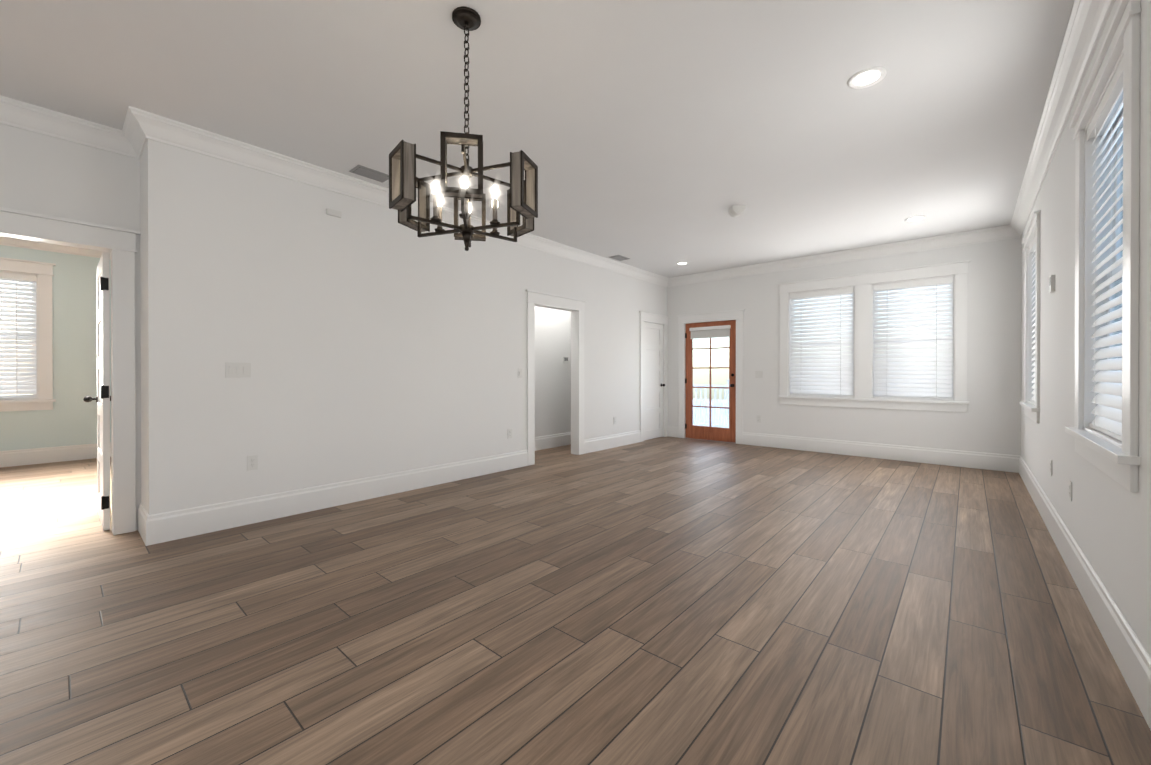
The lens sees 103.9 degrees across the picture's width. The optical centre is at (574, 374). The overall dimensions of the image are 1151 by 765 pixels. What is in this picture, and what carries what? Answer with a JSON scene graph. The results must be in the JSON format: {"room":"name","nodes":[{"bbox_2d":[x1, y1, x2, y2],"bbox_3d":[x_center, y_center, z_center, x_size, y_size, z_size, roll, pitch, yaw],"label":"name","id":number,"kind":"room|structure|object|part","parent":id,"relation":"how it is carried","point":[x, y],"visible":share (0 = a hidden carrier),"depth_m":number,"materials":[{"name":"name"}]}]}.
{"room":"empty living room","nodes":[
{"label":"empty living room","id":0,"kind":"room"},
{"bbox_2d":[0,245,110,450],"bbox_3d":[-7.085,-0.308,6.010,0.150,2.958,6.270,0,0,41],"label":"wall","id":1,"kind":"structure","parent":0,"point":[70,418],"depth_m":6.13,"materials":[{"name":"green paint"}]},
{"bbox_2d":[0,257,55,411],"bbox_3d":[-7.393,-0.507,5.615,0.205,1.947,1.230,0,0,41],"label":"window","id":2,"kind":"structure","parent":1,"relation":"in","point":[43,395],"depth_m":5.94,"materials":[{"name":"white wood"}]},
{"bbox_2d":[0,272,35,398],"bbox_3d":[-7.385,-0.494,5.607,0.064,1.613,0.890,0,0,41],"label":"window blind","id":3,"kind":"object","parent":2,"relation":"attached to","point":[21,380],"visible":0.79,"depth_m":5.82,"materials":[{"name":"white plastic"}]},
{"bbox_2d":[0,237,110,258],"bbox_3d":[-6.981,-1.715,5.934,0.102,0.145,6.000,0,0,41],"label":"crown molding","id":4,"kind":"structure","parent":1,"relation":"attached to","point":[3,241],"depth_m":5.99,"materials":[{"name":"white wood"}]},
{"bbox_2d":[0,442,110,467],"bbox_3d":[-7.012,1.068,5.971,0.018,0.205,6.000,0,0,41],"label":"baseboard","id":5,"kind":"structure","parent":1,"relation":"attached to","point":[9,458],"depth_m":5.98,"materials":[{"name":"white wood"}]},
{"bbox_2d":[0,124,140,529],"bbox_3d":[-4.505,-0.296,2.138,0.120,2.958,3.530,0,0,41],"label":"wall","id":6,"kind":"structure","parent":0,"point":[46,175],"depth_m":3.18,"materials":[{"name":"white paint"}]},
{"bbox_2d":[0,95,139,158],"bbox_3d":[-4.382,-1.702,2.105,0.102,0.145,3.410,0,0,41],"label":"crown molding","id":7,"kind":"structure","parent":6,"relation":"attached to","point":[14,113],"depth_m":3.08,"materials":[{"name":"white wood"}]},
{"bbox_2d":[0,207,140,534],"bbox_3d":[-3.701,0.049,3.044,0.182,2.262,1.110,0,0,41],"label":"door frame","id":8,"kind":"structure","parent":6,"relation":"attached to","point":[118,244],"depth_m":3.33,"materials":[{"name":"white wood"}]},
{"bbox_2d":[83,252,110,530],"bbox_3d":[-3.816,0.127,3.650,0.824,2.090,0.200,0,0,41],"label":"door","id":9,"kind":"structure","parent":6,"relation":"in","point":[103,398],"depth_m":3.40,"materials":[{"name":"white wood"}]},
{"bbox_2d":[140,139,171,514],"bbox_3d":[-3.190,-0.300,3.413,0.735,2.958,0.120,0,0,41],"label":"wall","id":10,"kind":"structure","parent":0,"point":[156,329],"depth_m":3.18,"materials":[{"name":"white paint"}]},
{"bbox_2d":[120,125,145,157],"bbox_3d":[-3.122,-1.706,3.201,0.330,0.145,0.102,0,0,41],"label":"crown molding","id":11,"kind":"structure","parent":10,"relation":"attached to","point":[130,147],"depth_m":3.32,"materials":[{"name":"white wood"}]},
{"bbox_2d":[138,503,147,532],"bbox_3d":[-3.130,1.077,3.273,0.424,0.205,0.018,0,0,41],"label":"baseboard","id":12,"kind":"structure","parent":10,"relation":"attached to","point":[141,510],"depth_m":3.35,"materials":[{"name":"white wood"}]},
{"bbox_2d":[171,146,666,510],"bbox_3d":[-0.607,-0.308,5.903,0.120,2.958,7.030,0,0,41],"label":"wall","id":13,"kind":"structure","parent":0,"point":[365,339],"depth_m":4.11,"materials":[{"name":"white paint"}]},
{"bbox_2d":[225,362,250,377],"bbox_3d":[-2.612,-0.036,3.506,0.013,0.116,0.162,0,0,41],"label":"light switch","id":14,"kind":"object","parent":13,"relation":"attached to","point":[235,370],"visible":1,"depth_m":3.50,"materials":[{"name":"white plastic"}]},
{"bbox_2d":[247,455,257,470],"bbox_3d":[-2.555,0.699,3.578,0.008,0.116,0.070,0,0,41],"label":"electrical outlet","id":15,"kind":"object","parent":13,"relation":"attached to","point":[252,462],"visible":1,"depth_m":3.58,"materials":[{"name":"white plastic"}]},
{"bbox_2d":[326,208,341,217],"bbox_3d":[-2.145,-1.443,4.023,0.030,0.050,0.120,0,0,41],"label":"sensor box","id":16,"kind":"object","parent":13,"relation":"attached to","point":[332,212],"visible":0.98,"depth_m":4.01,"materials":[{"name":"white plastic"}]},
{"bbox_2d":[140,450,527,545],"bbox_3d":[-1.781,1.073,4.458,0.018,0.205,3.578,0,0,41],"label":"baseboard","id":17,"kind":"structure","parent":13,"relation":"attached to","point":[178,524],"depth_m":3.85,"materials":[{"name":"white wood"}]},
{"bbox_2d":[124,106,667,286],"bbox_3d":[-0.597,-1.714,5.742,0.102,0.145,7.252,0,0,41],"label":"crown molding","id":18,"kind":"structure","parent":13,"relation":"attached to","point":[139,124],"depth_m":3.77,"materials":[{"name":"white wood"}]},
{"bbox_2d":[508,429,511,438],"bbox_3d":[-0.799,0.732,5.589,0.008,0.116,0.070,0,0,41],"label":"outlet","id":19,"kind":"object","parent":13,"relation":"attached to","point":[509,433],"visible":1,"depth_m":5.58,"materials":[{"name":"white plastic"}]},
{"bbox_2d":[518,369,521,377],"bbox_3d":[-0.685,-0.018,5.713,0.013,0.116,0.070,0,0,41],"label":"light switch","id":20,"kind":"object","parent":13,"relation":"attached to","point":[519,373],"visible":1,"depth_m":5.71,"materials":[{"name":"white plastic"}]},
{"bbox_2d":[525,289,586,465],"bbox_3d":[-0.277,0.039,6.266,0.182,2.262,1.190,0,0,41],"label":"door frame","id":21,"kind":"structure","parent":13,"relation":"attached to","point":[575,307],"depth_m":6.50,"materials":[{"name":"white wood"}]},
{"bbox_2d":[584,430,640,453],"bbox_3d":[0.639,1.064,7.229,0.018,0.205,1.520,0,0,41],"label":"baseboard","id":22,"kind":"structure","parent":13,"relation":"attached to","point":[616,440],"depth_m":7.16,"materials":[{"name":"white wood"}]},
{"bbox_2d":[639,311,668,441],"bbox_3d":[1.410,0.033,8.182,0.162,2.262,0.995,0,0,41],"label":"door frame","id":23,"kind":"structure","parent":13,"relation":"attached to","point":[653,318],"depth_m":8.20,"materials":[{"name":"white wood"}]},
{"bbox_2d":[644,322,664,439],"bbox_3d":[1.445,0.111,8.147,0.118,2.092,0.696,0,0,41],"label":"door","id":24,"kind":"structure","parent":13,"relation":"in","point":[654,385],"depth_m":8.19,"materials":[{"name":"white wood"}]},
{"bbox_2d":[0,0,1074,277],"bbox_3d":[-1.828,-1.843,4.542,10.295,0.120,11.280,0,0,41],"label":"ceiling","id":25,"kind":"structure","parent":0,"point":[658,136],"depth_m":2.88,"materials":[{"name":"paint"}]},
{"bbox_2d":[349,165,388,182],"bbox_3d":[-1.800,-1.774,3.993,0.190,0.014,0.300,0,0,41],"label":"ceiling vent","id":26,"kind":"object","parent":25,"relation":"in","point":[360,170],"visible":0.96,"depth_m":3.97,"materials":[{"name":"grey metal"}]},
{"bbox_2d":[389,6,537,250],"bbox_3d":[-0.536,-1.195,2.243,0.713,1.158,0.715,0,0,41],"label":"chandelier","id":27,"kind":"object","parent":25,"relation":"hanging from","point":[405,182],"visible":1,"depth_m":2.17,"materials":[{"name":"brown metal"}]},
{"bbox_2d":[609,255,629,260],"bbox_3d":[0.690,-1.783,6.901,0.190,0.014,0.300,0,0,41],"label":"ceiling vent","id":28,"kind":"object","parent":25,"relation":"in","point":[619,257],"visible":1,"depth_m":6.88,"materials":[{"name":"grey metal"}]},
{"bbox_2d":[676,262,688,264],"bbox_3d":[1.739,-1.787,7.259,0.196,0.008,0.196,0,0,41],"label":"recessed light","id":29,"kind":"object","parent":25,"relation":"in","point":[682,263],"visible":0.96,"depth_m":7.25,"materials":[{"name":"white plastic"}]},
{"bbox_2d":[728,205,745,216],"bbox_3d":[1.738,-1.773,4.814,0.140,0.160,0.156,0,0,-1],"label":"smoke detector","id":30,"kind":"object","parent":25,"relation":"attached to","point":[735,210],"visible":0.69,"depth_m":4.75,"materials":[{"name":"white plastic"}]},
{"bbox_2d":[848,67,886,88],"bbox_3d":[1.749,-1.772,2.697,0.196,0.008,0.196,0,0,41],"label":"recessed light","id":31,"kind":"object","parent":25,"relation":"in","point":[867,77],"visible":1,"depth_m":2.69,"materials":[{"name":"white plastic"}]},
{"bbox_2d":[905,216,925,221],"bbox_3d":[3.900,-1.780,5.155,0.196,0.008,0.196,0,0,41],"label":"recessed light","id":32,"kind":"object","parent":25,"relation":"in","point":[914,218],"visible":0.96,"depth_m":5.14,"materials":[{"name":"white plastic"}]},
{"bbox_2d":[535,306,570,436],"bbox_3d":[-1.200,-0.309,6.342,0.120,2.958,7.150,0,0,41],"label":"wall","id":33,"kind":"structure","parent":0,"point":[552,375],"depth_m":7.22,"materials":[{"name":"white paint"}]},
{"bbox_2d":[535,432,570,450],"bbox_3d":[-1.108,1.067,6.346,0.018,0.205,7.030,0,0,41],"label":"baseboard","id":34,"kind":"structure","parent":33,"relation":"attached to","point":[562,439],"depth_m":7.20,"materials":[{"name":"white wood"}]},
{"bbox_2d":[563,357,568,363],"bbox_3d":[-0.142,-0.239,7.442,0.025,0.110,0.120,0,0,41],"label":"light switch","id":35,"kind":"object","parent":33,"relation":"attached to","point":[565,360],"visible":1,"depth_m":7.43,"materials":[{"name":"white plastic"}]},
{"bbox_2d":[0,436,1150,764],"bbox_3d":[-1.828,1.235,4.552,10.295,0.120,11.280,0,0,41],"label":"floor","id":36,"kind":"structure","parent":0,"point":[676,602],"depth_m":2.13,"materials":[{"name":"brown wood"}]},
{"bbox_2d":[667,237,1021,455],"bbox_3d":[3.270,-0.312,7.284,5.615,2.958,0.150,0,0,41],"label":"wall","id":37,"kind":"structure","parent":0,"point":[989,421],"depth_m":6.15,"materials":[{"name":"white paint"}]},
{"bbox_2d":[685,320,735,442],"bbox_3d":[2.381,0.113,7.958,0.951,2.091,0.126,0,0,41],"label":"french door","id":38,"kind":"structure","parent":37,"relation":"in","point":[714,330],"depth_m":7.96,"materials":[{"name":"brown wood"}]},
{"bbox_2d":[677,309,744,443],"bbox_3d":[2.422,0.033,7.998,1.250,2.262,0.192,0,0,41],"label":"door frame","id":39,"kind":"structure","parent":37,"relation":"attached to","point":[727,315],"depth_m":7.90,"materials":[{"name":"white wood"}]},
{"bbox_2d":[755,371,762,377],"bbox_3d":[3.026,-0.004,7.389,0.116,0.116,0.013,0,0,41],"label":"light switch","id":40,"kind":"object","parent":37,"relation":"attached to","point":[758,374],"visible":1,"depth_m":7.39,"materials":[{"name":"white plastic"}]},
{"bbox_2d":[693,260,970,427],"bbox_3d":[3.974,-0.077,7.961,6.176,2.742,2.205,0,0,41],"label":"window frames","id":41,"kind":"structure","parent":37,"relation":"in","point":[854,371],"depth_m":6.35,"materials":[{"name":"white wood"}]},
{"bbox_3d":[4.041,0.704,8.041,6.176,1.180,2.000,0,0,41],"label":"porch railing","id":42,"kind":"part","parent":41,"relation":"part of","materials":[{"name":"white wood"}]},
{"bbox_2d":[668,225,1007,286],"bbox_3d":[3.501,-1.718,6.910,4.530,0.145,0.102,0,0,41],"label":"crown molding","id":43,"kind":"structure","parent":37,"relation":"attached to","point":[1001,232],"depth_m":6.44,"materials":[{"name":"white wood"}]},
{"bbox_2d":[743,432,1015,472],"bbox_3d":[4.066,1.067,6.482,3.285,0.205,0.018,0,0,41],"label":"baseboard","id":44,"kind":"structure","parent":37,"relation":"attached to","point":[969,459],"depth_m":6.21,"materials":[{"name":"white wood"}]},
{"bbox_2d":[1021,0,1150,656],"bbox_3d":[1.880,-0.293,1.309,0.150,2.958,10.980,0,0,41],"label":"wall","id":45,"kind":"structure","parent":0,"point":[1106,518],"depth_m":2.52,"materials":[{"name":"white paint"}]},
{"bbox_2d":[1019,210,1040,423],"bbox_3d":[4.533,-0.507,4.389,0.205,1.877,1.230,0,0,41],"label":"window","id":46,"kind":"structure","parent":45,"relation":"in","point":[1031,410],"depth_m":4.71,"materials":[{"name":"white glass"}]},
{"bbox_2d":[1029,235,1035,402],"bbox_3d":[4.524,-0.528,4.396,0.064,1.608,0.890,0,0,41],"label":"window blind","id":47,"kind":"object","parent":46,"relation":"attached to","point":[1032,249],"visible":0.21,"depth_m":4.62,"materials":[{"name":"white plastic"}]},
{"bbox_2d":[1050,459,1051,475],"bbox_3d":[3.602,0.699,3.406,0.008,0.116,0.070,0,0,41],"label":"electrical outlet","id":48,"kind":"object","parent":45,"relation":"attached to","point":[1051,467],"visible":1,"depth_m":3.40,"materials":[{"name":"white plastic"}]},
{"bbox_2d":[1049,275,1054,292],"bbox_3d":[3.531,-0.671,3.331,0.023,0.120,0.080,0,0,41],"label":"keypad","id":49,"kind":"object","parent":45,"relation":"attached to","point":[1051,283],"visible":1,"depth_m":3.31,"materials":[{"name":"white plastic"}]},
{"bbox_2d":[1008,0,1114,238],"bbox_3d":[1.785,-1.700,1.387,0.102,0.145,10.680,0,0,41],"label":"crown molding","id":50,"kind":"structure","parent":45,"relation":"attached to","point":[1086,26],"depth_m":2.72,"materials":[{"name":"white wood"}]},
{"bbox_2d":[1069,480,1071,500],"bbox_3d":[3.043,0.711,2.766,0.008,0.116,0.070,0,0,41],"label":"electrical outlet","id":51,"kind":"object","parent":45,"relation":"attached to","point":[1070,490],"visible":1,"depth_m":2.75,"materials":[{"name":"white plastic"}]},
{"bbox_2d":[1016,455,1150,729],"bbox_3d":[1.816,1.083,1.369,0.018,0.205,10.680,0,0,41],"label":"baseboard","id":52,"kind":"structure","parent":45,"relation":"attached to","point":[1130,654],"depth_m":2.06,"materials":[{"name":"white wood"}]},
{"bbox_2d":[1065,0,1140,492],"bbox_3d":[2.520,-0.500,2.084,0.205,1.877,1.230,0,0,41],"label":"window","id":53,"kind":"structure","parent":45,"relation":"in","point":[1117,460],"depth_m":2.10,"materials":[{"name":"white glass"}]},
{"bbox_2d":[1087,58,1122,440],"bbox_3d":[2.511,-0.520,2.091,0.064,1.608,0.890,0,0,41],"label":"window blind","id":54,"kind":"object","parent":53,"relation":"attached to","point":[1107,409],"visible":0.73,"depth_m":2.18,"materials":[{"name":"white plastic"}]},
{"label":"outside","id":55,"kind":"structure","parent":0,"visible":0},
{"bbox_2d":[693,399,726,424],"bbox_3d":[-1.828,1.340,4.552,37.695,0.070,38.680,0,0,41],"label":"ground","id":56,"kind":"structure","parent":55,"point":[712,413],"depth_m":15.15,"materials":[{"name":"white"}]}
]}

